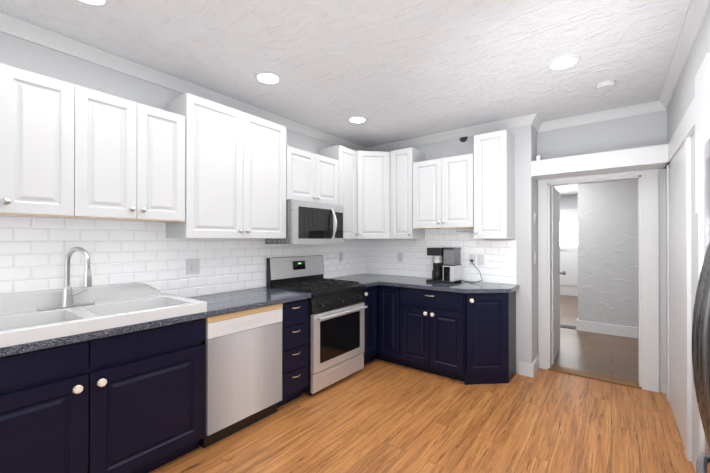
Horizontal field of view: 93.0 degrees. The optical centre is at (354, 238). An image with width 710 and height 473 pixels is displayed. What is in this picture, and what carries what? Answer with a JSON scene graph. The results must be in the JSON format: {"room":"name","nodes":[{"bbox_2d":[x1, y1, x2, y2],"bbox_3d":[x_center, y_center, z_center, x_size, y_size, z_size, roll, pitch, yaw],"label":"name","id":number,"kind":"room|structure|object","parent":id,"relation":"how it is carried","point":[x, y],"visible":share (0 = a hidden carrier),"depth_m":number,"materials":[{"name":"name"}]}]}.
{"room":"kitchen","nodes":[
{"label":"kitchen","id":0,"kind":"room"},
{"bbox_2d":[0,0,690,147],"bbox_3d":[0.113,-1.287,1.456,4.150,0.080,6.030,0,0,38],"label":"ceiling","id":1,"kind":"structure","parent":0,"point":[391,71],"depth_m":2.24,"materials":[{"name":"paint"}]},
{"bbox_2d":[77,0,110,6],"bbox_3d":[-1.359,-1.241,1.700,0.208,0.010,0.208,0,0,38],"label":"recessed light","id":2,"kind":"object","parent":1,"relation":"in","point":[100,3],"visible":1,"depth_m":1.76,"materials":[{"name":"grey plastic"}]},
{"bbox_2d":[254,71,281,83],"bbox_3d":[-0.670,-1.238,2.595,0.208,0.010,0.208,0,0,38],"label":"recessed light","id":3,"kind":"object","parent":1,"relation":"in","point":[267,77],"visible":1,"depth_m":2.58,"materials":[{"name":"grey plastic"}]},
{"bbox_2d":[347,116,367,122],"bbox_3d":[0.026,-1.234,3.498,0.208,0.010,0.208,0,0,38],"label":"recessed light","id":4,"kind":"object","parent":1,"relation":"in","point":[357,119],"visible":1,"depth_m":3.47,"materials":[{"name":"grey plastic"}]},
{"bbox_2d":[546,54,580,69],"bbox_3d":[1.470,-1.238,2.374,0.208,0.010,0.208,0,0,38],"label":"recessed light","id":5,"kind":"object","parent":1,"relation":"in","point":[564,62],"visible":1,"depth_m":2.36,"materials":[{"name":"grey plastic"}]},
{"bbox_2d":[596,80,615,90],"bbox_3d":[2.012,-1.225,2.701,0.129,0.034,0.129,0,0,38],"label":"smoke detector","id":6,"kind":"object","parent":1,"relation":"attached to","point":[605,85],"visible":1,"depth_m":2.67,"materials":[{"name":"white plastic"}]},
{"bbox_2d":[0,6,709,471],"bbox_3d":[0.113,0.068,1.451,4.150,2.630,6.030,0,0,38],"label":"wall","id":7,"kind":"structure","parent":0,"point":[630,132],"depth_m":3.09,"materials":[{"name":"grey paint"}]},
{"bbox_2d":[0,63,74,217],"bbox_3d":[-1.869,-0.493,1.737,0.360,0.745,0.598,0,0,38],"label":"upper cabinet","id":8,"kind":"object","parent":7,"relation":"attached to","point":[36,145],"visible":1,"depth_m":1.76,"materials":[{"name":"grey wood"}]},
{"bbox_2d":[61,85,184,221],"bbox_3d":[-1.499,-0.492,2.218,0.360,0.745,0.613,0,0,38],"label":"upper cabinet","id":9,"kind":"object","parent":7,"relation":"attached to","point":[129,160],"visible":0.98,"depth_m":2.09,"materials":[{"name":"grey wood"}]},
{"bbox_2d":[0,12,367,150],"bbox_3d":[-1.484,-1.200,2.490,0.058,0.085,5.420,0,0,38],"label":"crown molding","id":10,"kind":"structure","parent":7,"relation":"attached to","point":[56,41],"depth_m":2.40,"materials":[{"name":"grey wood"}]},
{"bbox_2d":[0,216,367,297],"bbox_3d":[-1.218,0.175,2.873,0.007,0.597,4.480,0,0,38],"label":"backsplash","id":11,"kind":"structure","parent":7,"relation":"attached to","point":[33,251],"depth_m":2.43,"materials":[{"name":"tile"}]},
{"bbox_2d":[186,258,199,274],"bbox_3d":[-1.312,0.225,2.732,0.015,0.125,0.110,0,0,38],"label":"outlet","id":12,"kind":"object","parent":7,"relation":"attached to","point":[192,266],"visible":1,"depth_m":2.73,"materials":[{"name":"white plastic"}]},
{"bbox_2d":[166,93,285,238],"bbox_3d":[-1.029,-0.517,2.828,0.360,1.030,0.913,0,0,38],"label":"upper cabinet","id":13,"kind":"object","parent":7,"relation":"attached to","point":[235,173],"visible":1,"depth_m":2.65,"materials":[{"name":"grey wood"}]},
{"bbox_2d":[286,146,338,204],"bbox_3d":[-0.521,-0.611,3.488,0.360,0.498,0.738,0,0,38],"label":"upper cabinet","id":14,"kind":"object","parent":7,"relation":"attached to","point":[311,177],"visible":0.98,"depth_m":3.36,"materials":[{"name":"grey wood"}]},
{"bbox_2d":[265,199,343,244],"bbox_3d":[-0.475,-0.152,3.453,0.473,0.414,0.734,0,0,38],"label":"microwave","id":15,"kind":"object","parent":14,"relation":"attached to","point":[308,222],"visible":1,"depth_m":3.26,"materials":[{"name":"silver metal"}]},
{"bbox_2d":[317,145,357,238],"bbox_3d":[-0.194,-0.513,3.912,0.360,1.030,0.326,0,0,38],"label":"upper cabinet","id":16,"kind":"object","parent":7,"relation":"attached to","point":[346,157],"visible":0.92,"depth_m":3.83,"materials":[{"name":"grey wood"}]},
{"bbox_2d":[339,252,342,260],"bbox_3d":[-0.174,0.226,4.215,0.008,0.115,0.070,0,0,38],"label":"electrical outlet","id":17,"kind":"object","parent":7,"relation":"attached to","point":[340,256],"visible":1,"depth_m":4.21,"materials":[{"name":"white plastic"}]},
{"bbox_2d":[357,151,389,238],"bbox_3d":[0.191,-0.517,4.218,0.596,1.040,0.630,0,0,38],"label":"upper cabinet","id":18,"kind":"object","parent":7,"relation":"attached to","point":[373,194],"visible":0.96,"depth_m":3.99,"materials":[{"name":"grey wood"}]},
{"bbox_2d":[398,253,402,261],"bbox_3d":[0.576,0.236,4.305,0.070,0.115,0.008,0,0,38],"label":"electrical outlet","id":19,"kind":"object","parent":7,"relation":"attached to","point":[400,257],"visible":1,"depth_m":4.30,"materials":[{"name":"white plastic"}]},
{"bbox_2d":[390,147,424,238],"bbox_3d":[0.628,-0.522,4.052,0.293,1.050,0.360,0,0,38],"label":"upper cabinet","id":20,"kind":"object","parent":7,"relation":"attached to","point":[402,161],"visible":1,"depth_m":3.93,"materials":[{"name":"grey wood"}]},
{"bbox_2d":[368,228,515,284],"bbox_3d":[0.917,0.179,4.053,1.888,0.597,0.007,0,0,38],"label":"backsplash","id":21,"kind":"structure","parent":7,"relation":"attached to","point":[499,266],"depth_m":3.93,"materials":[{"name":"tile"}]},
{"bbox_2d":[413,153,473,228],"bbox_3d":[1.020,-0.491,3.750,0.683,0.755,0.360,0,0,38],"label":"upper cabinet","id":22,"kind":"object","parent":7,"relation":"attached to","point":[443,193],"visible":0.98,"depth_m":3.61,"materials":[{"name":"grey wood"}]},
{"bbox_2d":[368,113,539,151],"bbox_3d":[0.992,-1.194,3.967,2.058,0.085,0.058,0,0,38],"label":"crown molding","id":23,"kind":"structure","parent":7,"relation":"attached to","point":[533,119],"depth_m":3.79,"materials":[{"name":"grey wood"}]},
{"bbox_2d":[460,136,467,141],"bbox_3d":[1.231,-1.138,3.817,0.090,0.090,0.005,0,0,38],"label":"cover","id":24,"kind":"object","parent":7,"relation":"attached to","point":[463,139],"visible":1,"depth_m":3.81,"materials":[{"name":"black plastic"}]},
{"bbox_2d":[469,254,475,264],"bbox_3d":[1.305,0.234,3.744,0.070,0.115,0.008,0,0,38],"label":"electrical outlet","id":25,"kind":"object","parent":7,"relation":"attached to","point":[472,256],"visible":0.98,"depth_m":3.74,"materials":[{"name":"white plastic"}]},
{"bbox_2d":[477,255,483,264],"bbox_3d":[1.377,0.234,3.690,0.070,0.115,0.006,0,0,38],"label":"electrical outlet","id":26,"kind":"object","parent":7,"relation":"attached to","point":[480,259],"visible":1,"depth_m":3.69,"materials":[{"name":"white plastic"}]},
{"bbox_2d":[474,129,514,238],"bbox_3d":[1.420,-0.525,3.442,0.313,1.050,0.360,0,0,38],"label":"upper cabinet","id":27,"kind":"object","parent":7,"relation":"attached to","point":[494,185],"visible":1,"depth_m":3.33,"materials":[{"name":"grey wood"}]},
{"bbox_2d":[552,186,565,364],"bbox_3d":[2.372,0.400,4.008,0.176,1.960,0.761,0,0,38],"label":"door leaf","id":28,"kind":"structure","parent":7,"relation":"in","point":[556,272],"depth_m":3.90,"materials":[{"name":"grey wood"}]},
{"bbox_2d":[548,365,641,388],"bbox_3d":[2.391,1.384,3.396,0.760,0.012,0.160,0,0,38],"label":"sill","id":29,"kind":"structure","parent":7,"relation":"attached to","point":[605,378],"depth_m":3.37,"materials":[{"name":"brown wood"}]},
{"bbox_2d":[534,101,655,132],"bbox_3d":[2.347,-1.197,3.340,0.970,0.085,0.058,0,0,38],"label":"crown molding","id":30,"kind":"structure","parent":7,"relation":"attached to","point":[648,107],"depth_m":3.30,"materials":[{"name":"grey wood"}]},
{"bbox_2d":[526,53,709,461],"bbox_3d":[1.471,0.256,2.165,1.070,2.260,3.240,0,0,38],"label":"door frame","id":31,"kind":"structure","parent":7,"relation":"attached to","point":[696,118],"depth_m":2.78,"materials":[{"name":"grey wood"}]},
{"bbox_2d":[656,0,709,111],"bbox_3d":[1.027,-1.206,0.765,0.058,0.085,5.750,0,0,38],"label":"crown molding","id":32,"kind":"structure","parent":7,"relation":"attached to","point":[697,10],"depth_m":2.11,"materials":[{"name":"grey wood"}]},
{"bbox_2d":[149,359,695,472],"bbox_3d":[0.079,1.408,1.403,4.150,0.050,5.920,0,0,38],"label":"floor","id":33,"kind":"structure","parent":0,"point":[377,416],"depth_m":2.42,"materials":[{"name":"brown wood"}]},
{"bbox_2d":[0,318,204,472],"bbox_3d":[-1.572,0.948,1.880,0.651,0.874,1.218,0,0,38],"label":"base cabinet","id":34,"kind":"object","parent":33,"relation":"on","point":[132,402],"visible":0.98,"depth_m":1.76,"materials":[{"name":"blue wood"}]},
{"bbox_2d":[0,287,310,356],"bbox_3d":[-1.482,0.490,2.005,0.643,0.040,2.784,0,0,38],"label":"countertop","id":35,"kind":"structure","parent":34,"relation":"on","point":[218,304],"depth_m":2.25,"materials":[{"name":"stone"}]},
{"bbox_2d":[0,282,206,347],"bbox_3d":[-1.573,0.460,1.887,0.634,0.300,1.206,0,0,38],"label":"sink","id":36,"kind":"object","parent":35,"relation":"in","point":[23,320],"visible":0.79,"depth_m":1.92,"materials":[{"name":"grey ceramic"}]},
{"bbox_2d":[37,247,94,310],"bbox_3d":[-1.663,0.227,1.966,0.186,0.358,0.260,0,0,38],"label":"faucet","id":37,"kind":"object","parent":36,"relation":"on","point":[68,294],"visible":0.98,"depth_m":1.98,"materials":[{"name":"silver metal"}]},
{"bbox_2d":[199,303,282,448],"bbox_3d":[-0.995,0.951,2.605,0.582,0.874,0.623,0,0,38],"label":"dishwasher","id":38,"kind":"object","parent":33,"relation":"on","point":[243,369],"visible":0.73,"depth_m":2.38,"materials":[{"name":"silver metal"}]},
{"bbox_2d":[277,299,307,407],"bbox_3d":[-0.724,0.952,2.983,0.646,0.874,0.295,0,0,38],"label":"drawers","id":39,"kind":"object","parent":33,"relation":"on","point":[294,348],"visible":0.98,"depth_m":2.80,"materials":[{"name":"blue wood"}]},
{"bbox_2d":[266,255,366,395],"bbox_3d":[-0.360,0.790,3.385,0.698,1.200,0.760,0,0,38],"label":"range","id":40,"kind":"object","parent":33,"relation":"on","point":[336,307],"visible":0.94,"depth_m":3.23,"materials":[{"name":"silver metal"}]},
{"bbox_2d":[363,285,403,365],"bbox_3d":[0.220,0.955,4.006,0.893,0.874,0.922,0,0,38],"label":"base cabinet","id":41,"kind":"object","parent":33,"relation":"on","point":[382,303],"visible":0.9,"depth_m":3.69,"materials":[{"name":"blue"}]},
{"bbox_2d":[328,273,518,292],"bbox_3d":[0.637,0.496,3.687,1.946,0.040,0.922,0,0,38],"label":"countertop","id":42,"kind":"structure","parent":41,"relation":"on","point":[369,280],"depth_m":3.56,"materials":[{"name":"stone"}]},
{"bbox_2d":[426,247,460,283],"bbox_3d":[0.976,0.288,3.702,0.300,0.375,0.250,0,0,38],"label":"coffee maker","id":43,"kind":"object","parent":42,"relation":"on","point":[446,262],"visible":1,"depth_m":3.62,"materials":[{"name":"black plastic"}]},
{"bbox_2d":[461,259,482,282],"bbox_3d":[1.263,0.352,3.663,0.244,0.242,0.167,0,0,38],"label":"cord","id":44,"kind":"object","parent":43,"relation":"attached to","point":[471,260],"visible":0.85,"depth_m":3.69,"materials":[{"name":"black plastic"}]},
{"bbox_2d":[400,287,463,380],"bbox_3d":[0.931,0.954,3.629,0.691,0.874,0.651,0,0,38],"label":"base cabinet","id":45,"kind":"object","parent":33,"relation":"on","point":[431,331],"visible":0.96,"depth_m":3.38,"materials":[{"name":"blue wood"}]},
{"bbox_2d":[464,290,515,384],"bbox_3d":[1.349,0.953,3.334,0.326,0.874,0.609,0,0,38],"label":"base cabinet","id":46,"kind":"object","parent":33,"relation":"on","point":[489,338],"visible":0.96,"depth_m":3.21,"materials":[{"name":"blue wood"}]},
{"bbox_2d":[691,138,709,472],"bbox_3d":[1.468,0.491,0.797,0.946,1.780,0.980,0,0,38],"label":"fridge","id":47,"kind":"object","parent":33,"relation":"on","point":[700,344],"visible":1,"depth_m":1.09,"materials":[{"name":"silver metal"}]},
{"bbox_2d":[554,184,577,194],"bbox_3d":[4.016,-1.130,5.991,2.700,0.060,5.920,0,0,38],"label":"ceiling","id":48,"kind":"structure","parent":0,"point":[567,189],"depth_m":7.50,"materials":[{"name":"paint"}]},
{"bbox_2d":[553,295,637,381],"bbox_3d":[3.897,1.425,6.073,3.000,0.050,5.920,0,0,38],"label":"floor","id":49,"kind":"structure","parent":0,"point":[607,355],"depth_m":4.19,"materials":[{"name":"wood"}]},
{"bbox_2d":[560,324,575,328],"bbox_3d":[3.296,1.394,5.375,0.380,0.006,0.200,0,0,38],"label":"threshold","id":50,"kind":"object","parent":49,"relation":"in","point":[567,326],"visible":0.64,"depth_m":5.33,"materials":[{"name":"black metal"}]},
{"bbox_2d":[560,179,637,327],"bbox_3d":[4.016,0.150,5.986,2.700,2.500,5.920,0,0,38],"label":"wall","id":51,"kind":"structure","parent":0,"point":[607,252],"depth_m":4.92,"materials":[{"name":"paint"}]},
{"bbox_2d":[560,209,573,295],"bbox_3d":[5.211,0.338,8.388,1.020,2.140,0.055,0,0,38],"label":"door","id":52,"kind":"structure","parent":51,"relation":"attached to","point":[569,266],"depth_m":8.33,"materials":[{"name":"grey wood"}]},
{"bbox_2d":[560,222,577,245],"bbox_3d":[5.216,-0.112,8.364,0.620,0.600,0.010,0,0,38],"label":"window","id":53,"kind":"structure","parent":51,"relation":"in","point":[571,228],"depth_m":8.30,"materials":[{"name":"white glass"}]},
{"bbox_2d":[560,222,577,250],"bbox_3d":[5.210,-0.052,8.356,0.620,0.720,0.010,0,0,38],"label":"muntins","id":54,"kind":"object","parent":53,"relation":"attached to","point":[564,234],"visible":0.62,"depth_m":8.36,"materials":[{"name":"grey wood"}]},
{"bbox_2d":[574,209,578,329],"bbox_3d":[4.512,0.332,6.613,0.040,2.140,3.720,0,0,38],"label":"trim","id":55,"kind":"structure","parent":51,"relation":"attached to","point":[575,210],"depth_m":8.22,"materials":[{"name":"grey wood"}]},
{"bbox_2d":[579,320,637,338],"bbox_3d":[3.791,1.320,4.830,0.950,0.150,0.020,0,0,38],"label":"trim","id":56,"kind":"structure","parent":51,"relation":"attached to","point":[610,329],"depth_m":4.89,"materials":[{"name":"grey wood"}]},
{"bbox_2d":[531,144,667,180],"bbox_3d":[2.291,-0.706,3.209,1.040,0.150,0.330,0,0,38],"label":"header beam","id":57,"kind":"structure","parent":0,"point":[638,159],"depth_m":3.07,"materials":[{"name":"grey"}]}
]}

